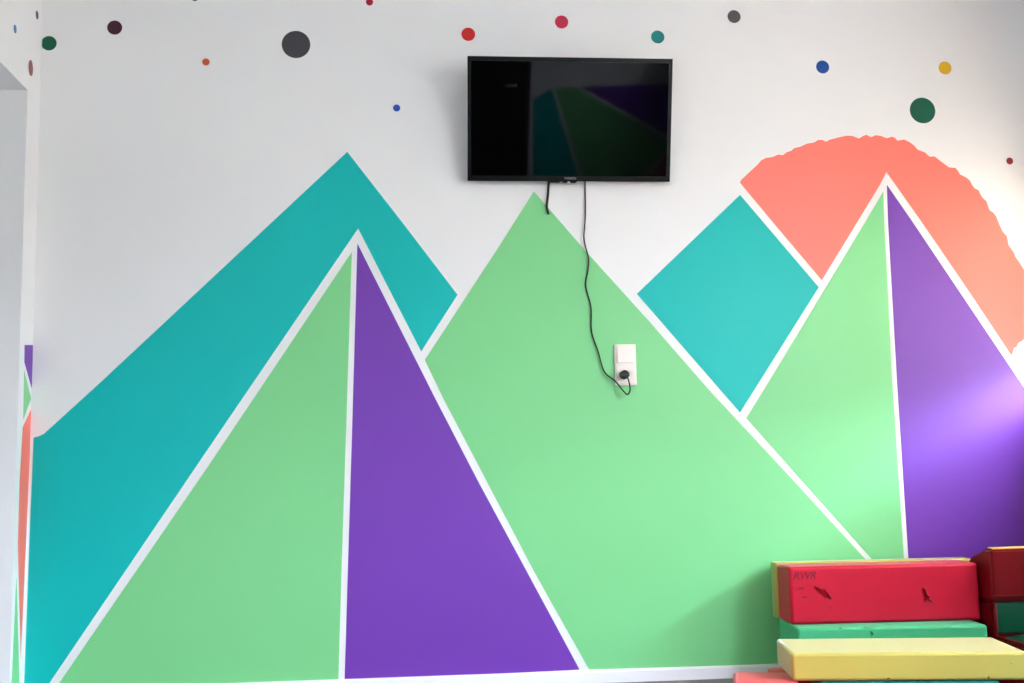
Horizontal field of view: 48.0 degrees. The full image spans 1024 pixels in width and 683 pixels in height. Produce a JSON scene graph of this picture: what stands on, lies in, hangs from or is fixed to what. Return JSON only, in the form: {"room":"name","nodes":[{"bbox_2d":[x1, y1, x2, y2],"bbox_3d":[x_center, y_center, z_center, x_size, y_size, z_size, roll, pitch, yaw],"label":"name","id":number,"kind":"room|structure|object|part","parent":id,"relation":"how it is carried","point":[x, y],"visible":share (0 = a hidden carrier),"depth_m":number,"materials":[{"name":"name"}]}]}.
{"room":"children's playroom","nodes":[
{"label":"children's playroom","id":0,"kind":"room"},
{"bbox_2d":[0,0,42,682],"bbox_3d":[-1.784,-0.423,0.903,0.751,2.600,6.413,0,-7,-5],"label":"wall","id":1,"kind":"structure","parent":0,"point":[20,20],"depth_m":3.98,"materials":[{"name":"white paint"}]},
{"bbox_2d":[23,0,1023,682],"bbox_3d":[-0.014,-0.052,4.353,4.814,2.600,0.201,0,-7,-5],"label":"wall","id":2,"kind":"structure","parent":0,"point":[313,397],"depth_m":4.25,"materials":[{"name":"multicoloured paint"}]},
{"bbox_2d":[247,664,780,682],"bbox_3d":[0.219,1.203,4.117,3.812,0.044,0.014,0,-7,-5],"label":"baseboard","id":3,"kind":"structure","parent":2,"relation":"attached to","point":[726,671],"depth_m":4.11,"materials":[{"name":"white"}]},
{"bbox_2d":[467,56,672,183],"bbox_3d":[0.214,-0.819,4.285,0.762,0.450,0.157,0,-7,-5],"label":"television","id":4,"kind":"object","parent":2,"relation":"attached to","point":[568,120],"visible":1,"depth_m":4.27,"materials":[{"name":"black plastic"}]},
{"bbox_2d":[546,182,549,214],"bbox_3d":[0.136,-0.552,4.321,0.021,0.152,0.020,0,-7,-5],"label":"cable","id":5,"kind":"object","parent":4,"relation":"attached to","point":[548,183],"visible":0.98,"depth_m":4.31,"materials":[{"name":"black plastic"}]},
{"bbox_2d":[583,181,630,394],"bbox_3d":[0.350,-0.218,4.281,0.159,0.840,0.038,-1,-7,-2],"label":"power cord","id":6,"kind":"object","parent":4,"relation":"hanging from","point":[624,374],"visible":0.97,"depth_m":4.27,"materials":[{"name":"black plastic"}]},
{"bbox_2d":[614,344,636,385],"bbox_3d":[0.421,0.086,4.266,0.082,0.154,0.021,0,-7,-5],"label":"power outlet","id":7,"kind":"object","parent":2,"relation":"attached to","point":[624,354],"visible":1,"depth_m":4.26,"materials":[{"name":"white plastic"}]},
{"bbox_2d":[617,346,633,362],"bbox_3d":[0.421,0.048,4.266,0.062,0.062,0.012,0,-7,-5],"label":"rocker switch","id":8,"kind":"object","parent":7,"relation":"attached to","point":[625,354],"depth_m":4.26,"materials":[{"name":"white plastic"}]},
{"bbox_2d":[619,678,733,682],"bbox_3d":[-0.034,0.902,0.901,5.514,0.100,6.800,0,-7,-5],"label":"floor","id":9,"kind":"structure","parent":0,"point":[729,680],"depth_m":4.12,"materials":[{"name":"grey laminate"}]},
{"bbox_2d":[733,672,797,682],"bbox_3d":[0.635,0.963,2.816,0.165,0.200,0.620,-2,-7,10],"label":"foam block","id":10,"kind":"object","parent":9,"relation":"on","point":[739,677],"visible":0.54,"depth_m":3.04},
{"bbox_2d":[768,667,810,682],"bbox_3d":[0.969,1.008,3.187,0.490,0.186,0.150,-2,-7,5],"label":"foam block","id":11,"kind":"object","parent":9,"relation":"on","point":[772,669],"visible":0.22,"depth_m":3.23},
{"bbox_2d":[779,619,986,638],"bbox_3d":[1.285,1.083,4.003,0.640,0.214,0.285,-1,-7,1],"label":"foam block","id":12,"kind":"object","parent":9,"relation":"on","point":[951,628],"visible":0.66,"depth_m":3.88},
{"bbox_2d":[771,557,969,618],"bbox_3d":[1.310,0.896,4.187,0.722,0.199,0.068,-1,-7,-3],"label":"foam block","id":13,"kind":"object","parent":12,"relation":"on","point":[774,574],"visible":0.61,"depth_m":4.17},
{"bbox_2d":[777,560,979,624],"bbox_3d":[1.290,0.883,4.065,0.667,0.196,0.161,-1,-7,-3],"label":"foam block","id":14,"kind":"object","parent":12,"relation":"on","point":[927,590],"visible":1,"depth_m":3.99,"materials":[{"name":"red leather"}]},
{"bbox_2d":[811,680,998,682],"bbox_3d":[1.029,0.979,3.014,0.455,0.200,0.140,-2,-7,5],"label":"foam block","id":15,"kind":"object","parent":9,"relation":"on","point":[848,681],"visible":0.37,"depth_m":2.96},
{"bbox_2d":[777,637,1023,680],"bbox_3d":[1.033,0.851,3.091,0.594,0.070,0.275,-2,-7,5],"label":"foam block","id":16,"kind":"object","parent":15,"relation":"on","point":[970,658],"visible":1,"depth_m":2.97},
{"bbox_2d":[969,546,1023,682],"bbox_3d":[1.874,0.926,3.844,0.440,0.466,0.635,0,-7,-5],"label":"foam block","id":17,"kind":"object","parent":9,"relation":"on","point":[1000,570],"visible":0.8,"depth_m":3.95,"materials":[{"name":"red leather"}]},
{"bbox_3d":[1.852,0.812,4.067,0.440,0.179,0.215,0,-7,-5],"label":"backrest","id":18,"kind":"part","parent":17,"relation":"part of","materials":[{"name":"red leather"}]},
{"bbox_3d":[1.858,0.714,3.995,0.416,0.007,0.032,0,-7,-5],"label":"panel","id":19,"kind":"part","parent":17,"relation":"part of","materials":[{"name":"yellow plastic"}]},
{"bbox_3d":[1.884,0.982,3.737,0.412,0.032,0.420,0,-7,-5],"label":"seat","id":20,"kind":"part","parent":17,"relation":"part of","materials":[{"name":"teal plastic"}]}
]}

